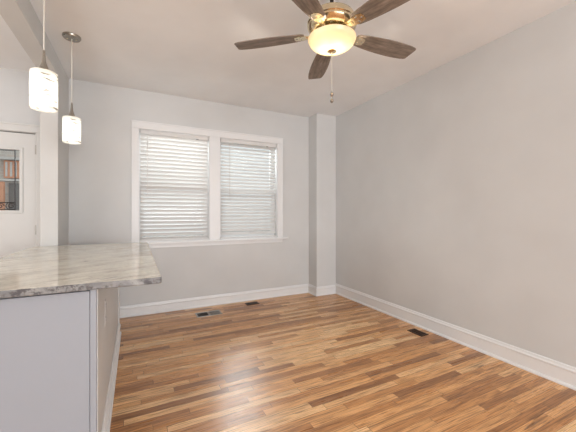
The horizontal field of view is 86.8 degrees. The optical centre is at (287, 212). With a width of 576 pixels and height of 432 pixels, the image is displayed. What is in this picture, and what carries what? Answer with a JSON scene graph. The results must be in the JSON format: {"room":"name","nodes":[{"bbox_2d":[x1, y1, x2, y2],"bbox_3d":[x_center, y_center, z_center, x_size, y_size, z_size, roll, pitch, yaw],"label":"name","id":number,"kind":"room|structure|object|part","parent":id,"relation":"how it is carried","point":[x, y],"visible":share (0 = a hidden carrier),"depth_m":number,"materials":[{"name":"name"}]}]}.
{"room":"dining room","nodes":[
{"label":"dining room","id":0,"kind":"room"},
{"bbox_2d":[40,58,68,245],"bbox_3d":[-2.361,-0.125,3.091,0.137,2.710,0.518,0,0,-27],"label":"wall","id":1,"kind":"structure","parent":0,"point":[54,154],"depth_m":2.88,"materials":[{"name":"paint"}]},
{"bbox_2d":[0,67,308,305],"bbox_3d":[-2.163,-0.125,3.591,6.148,2.710,0.200,0,0,-27],"label":"wall","id":2,"kind":"structure","parent":0,"point":[99,166],"depth_m":3.78,"materials":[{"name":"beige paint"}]},
{"bbox_2d":[0,130,35,256],"bbox_3d":[-3.105,0.188,3.118,0.910,2.085,0.204,0,0,-27],"label":"door","id":3,"kind":"structure","parent":2,"relation":"in","point":[17,227],"depth_m":3.18,"materials":[{"name":"white paint"}]},
{"bbox_2d":[0,150,15,209],"bbox_3d":[-3.075,-0.340,3.048,0.538,0.628,0.011,0,0,-27],"label":"window","id":4,"kind":"structure","parent":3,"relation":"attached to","point":[14,202],"depth_m":3.16,"materials":[{"name":"clear glass"}]},
{"bbox_3d":[-3.079,-0.340,3.058,0.664,0.688,0.062,0,0,-27],"label":"glazing frame","id":5,"kind":"part","parent":3,"relation":"part of","materials":[{"name":"white paint"}]},
{"bbox_2d":[0,121,39,245],"bbox_3d":[-3.057,0.150,3.017,1.055,2.160,0.028,0,0,-27],"label":"trim","id":6,"kind":"structure","parent":2,"relation":"attached to","point":[10,126],"depth_m":3.21,"materials":[{"name":"white paint"}]},
{"bbox_2d":[139,129,208,241],"bbox_3d":[-1.465,-0.328,3.941,0.840,1.371,0.200,0,0,-27],"label":"window","id":7,"kind":"structure","parent":2,"relation":"in","point":[139,129],"depth_m":3.88,"materials":[{"name":"white paint"}]},
{"bbox_3d":[-1.488,-0.657,3.988,0.828,0.700,0.035,0,0,-27],"label":"sash","id":8,"kind":"part","parent":7,"relation":"part of","materials":[{"name":"white paint"}]},
{"bbox_3d":[-1.471,-0.001,3.952,0.828,0.694,0.035,0,0,-27],"label":"sash","id":9,"kind":"part","parent":7,"relation":"part of","materials":[{"name":"white paint"}]},
{"bbox_2d":[140,130,207,240],"bbox_3d":[-1.431,-0.331,3.874,0.812,1.351,0.071,0,0,-27],"label":"window blind","id":10,"kind":"object","parent":7,"relation":"attached to","point":[149,214],"visible":1,"depth_m":3.86,"materials":[{"name":"white plastic"}]},
{"bbox_3d":[-1.434,0.337,3.879,0.810,0.016,0.048,0,0,-27],"label":"rail","id":11,"kind":"part","parent":10,"relation":"part of","materials":[{"name":"white plastic"}]},
{"bbox_2d":[131,120,282,242],"bbox_3d":[-0.969,-0.373,4.060,1.996,1.462,0.032,0,0,-27],"label":"trim","id":12,"kind":"structure","parent":2,"relation":"attached to","point":[214,135],"depth_m":4.04,"materials":[{"name":"white paint"}]},
{"bbox_2d":[148,237,288,247],"bbox_3d":[-0.970,0.408,4.063,1.984,0.048,0.026,0,0,-27],"label":"trim","id":13,"kind":"structure","parent":2,"relation":"attached to","point":[273,240],"depth_m":4.04,"materials":[{"name":"white paint"}]},
{"bbox_2d":[120,284,335,317],"bbox_3d":[-0.834,1.164,4.000,3.406,0.132,0.260,0,0,-27],"label":"baseboard","id":14,"kind":"structure","parent":2,"relation":"attached to","point":[204,301],"depth_m":4.09,"materials":[{"name":"white paint"}]},
{"bbox_2d":[220,138,276,238],"bbox_3d":[-0.584,-0.328,4.382,0.844,1.371,0.200,0,0,-27],"label":"window","id":15,"kind":"structure","parent":2,"relation":"in","point":[275,163],"depth_m":4.48,"materials":[{"name":"white paint"}]},
{"bbox_3d":[-0.608,-0.657,4.429,0.832,0.700,0.035,0,0,-27],"label":"sash","id":16,"kind":"part","parent":15,"relation":"part of","materials":[{"name":"white paint"}]},
{"bbox_3d":[-0.590,-0.001,4.394,0.832,0.694,0.035,0,0,-27],"label":"sash","id":17,"kind":"part","parent":15,"relation":"part of","materials":[{"name":"white paint"}]},
{"bbox_2d":[220,139,275,237],"bbox_3d":[-0.550,-0.331,4.315,0.816,1.351,0.071,0,0,-27],"label":"window blind","id":18,"kind":"object","parent":15,"relation":"attached to","point":[265,222],"visible":0.98,"depth_m":4.30,"materials":[{"name":"white plastic"}]},
{"bbox_3d":[-0.560,-0.317,4.316,0.540,1.299,0.050,0,0,-27],"label":"ladder cord","id":19,"kind":"part","parent":18,"relation":"part of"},
{"bbox_3d":[-0.553,0.337,4.320,0.814,0.016,0.048,0,0,-27],"label":"rail","id":20,"kind":"part","parent":18,"relation":"part of","materials":[{"name":"white plastic"}]},
{"bbox_2d":[0,0,575,117],"bbox_3d":[0.250,-1.555,-1.060,6.298,0.150,10.680,0,0,-27],"label":"ceiling","id":21,"kind":"structure","parent":0,"point":[181,48],"depth_m":2.67,"materials":[{"name":"paint"}]},
{"bbox_2d":[0,0,57,74],"bbox_3d":[-0.014,-1.391,-1.594,0.137,0.178,9.962,0,0,-27],"label":"ceiling beam","id":22,"kind":"structure","parent":21,"relation":"attached to","point":[20,16],"depth_m":2.22,"materials":[{"name":"paint"}]},
{"bbox_2d":[29,0,57,112],"bbox_3d":[-1.385,-1.034,1.728,0.132,0.893,0.132,0,0,-27],"label":"pendant lamp","id":23,"kind":"object","parent":21,"relation":"hanging from","point":[43,82],"visible":1,"depth_m":1.69,"materials":[{"name":"white glass"}]},
{"bbox_3d":[-1.385,-0.694,1.728,0.128,0.214,0.128,0,0,-27],"label":"lamp shade","id":24,"kind":"part","parent":23,"relation":"part of","materials":[{"name":"white glass"}]},
{"bbox_3d":[-1.385,-1.175,1.728,0.007,0.561,0.006,0,0,-27],"label":"cord","id":25,"kind":"part","parent":23,"relation":"part of","materials":[{"name":"silver metal"}]},
{"bbox_2d":[62,32,80,144],"bbox_3d":[-1.812,-1.034,2.551,0.132,0.893,0.132,0,0,-27],"label":"pendant lamp","id":26,"kind":"object","parent":21,"relation":"hanging from","point":[71,124],"visible":1,"depth_m":2.52,"materials":[{"name":"white glass"}]},
{"bbox_3d":[-1.812,-0.694,2.551,0.128,0.214,0.128,0,0,-27],"label":"lamp shade","id":27,"kind":"part","parent":26,"relation":"part of","materials":[{"name":"white glass"}]},
{"bbox_3d":[-1.812,-1.175,2.551,0.007,0.561,0.006,0,0,-27],"label":"cord","id":28,"kind":"part","parent":26,"relation":"part of","materials":[{"name":"silver metal"}]},
{"bbox_2d":[234,0,415,102],"bbox_3d":[0.324,-1.097,1.985,1.258,0.766,1.292,0,0,-27],"label":"ceiling fan","id":29,"kind":"object","parent":21,"relation":"hanging from","point":[331,26],"visible":1,"depth_m":1.92,"materials":[{"name":"brown wood"}]},
{"bbox_3d":[-0.127,-1.168,2.082,0.492,0.006,0.147,0,9,14],"label":"blade","id":30,"kind":"part","parent":29,"relation":"part of","materials":[{"name":"brown wood"}]},
{"bbox_3d":[0.063,-1.168,1.621,0.147,0.006,0.492,11,6,31],"label":"blade","id":31,"kind":"part","parent":29,"relation":"part of","materials":[{"name":"brown wood"}]},
{"bbox_3d":[0.253,-1.168,2.405,0.147,0.006,0.492,-10,1,-4],"label":"blade","id":32,"kind":"part","parent":29,"relation":"part of","materials":[{"name":"brown wood"}]},
{"bbox_3d":[0.285,-1.095,1.983,0.310,0.082,0.310,0,0,-27],"label":"lamp shade","id":33,"kind":"part","parent":29,"relation":"part of","materials":[{"name":"beige glass"}]},
{"bbox_3d":[0.560,-1.168,1.660,0.147,0.006,0.492,12,-8,-40],"label":"blade","id":34,"kind":"part","parent":29,"relation":"part of","materials":[{"name":"brown wood"}]},
{"bbox_3d":[0.677,-1.168,2.144,0.492,0.006,0.147,0,-10,-22],"label":"blade","id":35,"kind":"part","parent":29,"relation":"part of","materials":[{"name":"brown wood"}]},
{"bbox_2d":[309,113,335,286],"bbox_3d":[0.528,-0.125,4.697,0.346,2.710,0.234,0,0,-27],"label":"column","id":36,"kind":"structure","parent":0,"point":[322,128],"depth_m":4.60,"materials":[{"name":"beige paint"}]},
{"bbox_2d":[110,293,575,431],"bbox_3d":[0.250,1.290,-1.060,6.298,0.120,10.680,0,0,-27],"label":"floor","id":37,"kind":"structure","parent":0,"point":[305,362],"depth_m":2.27,"materials":[{"name":"brown wood"}]},
{"bbox_2d":[0,287,120,431],"bbox_3d":[-1.578,0.785,2.097,0.686,0.889,1.926,0,0,-27],"label":"base cabinet","id":38,"kind":"object","parent":37,"relation":"on","point":[59,356],"visible":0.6,"depth_m":1.31,"materials":[{"name":"white paint"}]},
{"bbox_2d":[0,242,161,298],"bbox_3d":[-1.477,0.325,2.137,0.956,0.032,1.964,0,0,-27],"label":"countertop","id":39,"kind":"structure","parent":38,"relation":"on","point":[36,270],"depth_m":1.69,"materials":[{"name":"stone"}]},
{"bbox_3d":[-1.298,0.785,2.215,0.027,0.889,1.838,0,0,-27],"label":"panel","id":40,"kind":"part","parent":38,"relation":"part of","materials":[{"name":"beige paint"}]},
{"bbox_3d":[-1.288,1.171,2.255,0.026,0.118,1.903,0,0,-27],"label":"baseboard","id":41,"kind":"part","parent":38,"relation":"part of","materials":[{"name":"white paint"}]},
{"bbox_2d":[195,310,222,317],"bbox_3d":[-0.966,1.227,3.708,0.300,0.006,0.170,0,0,-27],"label":"floor vent","id":42,"kind":"object","parent":37,"relation":"in","point":[215,312],"visible":1,"depth_m":3.71,"materials":[{"name":"grey metal"}]},
{"bbox_2d":[245,301,259,305],"bbox_3d":[-0.486,1.227,4.124,0.175,0.006,0.105,0,0,-27],"label":"floor vent","id":43,"kind":"object","parent":37,"relation":"in","point":[256,302],"visible":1,"depth_m":4.12,"materials":[{"name":"brown metal"}]},
{"bbox_2d":[407,328,428,336],"bbox_3d":[1.332,1.227,3.128,0.108,0.006,0.178,0,0,-27],"label":"floor vent","id":44,"kind":"object","parent":37,"relation":"in","point":[415,331],"visible":1,"depth_m":3.12,"materials":[{"name":"brown metal"}]},
{"bbox_2d":[336,1,575,366],"bbox_3d":[2.999,-0.125,0.316,0.150,2.710,10.680,0,0,-27],"label":"wall","id":45,"kind":"structure","parent":0,"point":[456,182],"depth_m":2.74,"materials":[{"name":"beige paint"}]},
{"bbox_2d":[335,284,575,390],"bbox_3d":[3.017,1.155,0.083,0.026,0.150,10.246,0,0,-27],"label":"baseboard","id":46,"kind":"structure","parent":45,"relation":"attached to","point":[563,374],"depth_m":2.72,"materials":[{"name":"white paint"}]},
{"label":"outside","id":47,"kind":"structure","parent":0,"visible":0},
{"bbox_2d":[143,230,269,236],"bbox_3d":[-6.778,1.550,11.301,26.000,0.360,17.720,0,0,-27],"label":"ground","id":48,"kind":"structure","parent":47,"point":[266,230],"depth_m":18.45,"materials":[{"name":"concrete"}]},
{"bbox_2d":[0,150,18,209],"bbox_3d":[-8.203,-1.730,8.563,5.400,6.200,3.340,0,0,-27],"label":"brick house","id":49,"kind":"structure","parent":48,"relation":"on","point":[6,157],"depth_m":7.63,"materials":[{"name":"orange brick"}]},
{"bbox_3d":[-6.997,0.305,7.417,0.130,2.130,0.130,0,0,-27],"label":"porch post","id":50,"kind":"part","parent":49,"relation":"part of","materials":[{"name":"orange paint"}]},
{"bbox_3d":[-6.861,-0.818,7.670,0.600,0.055,0.140,0,0,-27],"label":"sill","id":51,"kind":"part","parent":49,"relation":"part of","materials":[{"name":"stone"}]},
{"bbox_2d":[4,160,18,178],"bbox_3d":[-6.932,-1.090,7.656,0.310,0.440,0.100,0,0,-27],"label":"shutter","id":52,"kind":"object","parent":49,"relation":"hanging from","point":[8,164],"depth_m":7.60,"materials":[{"name":"orange paint"}]}
]}

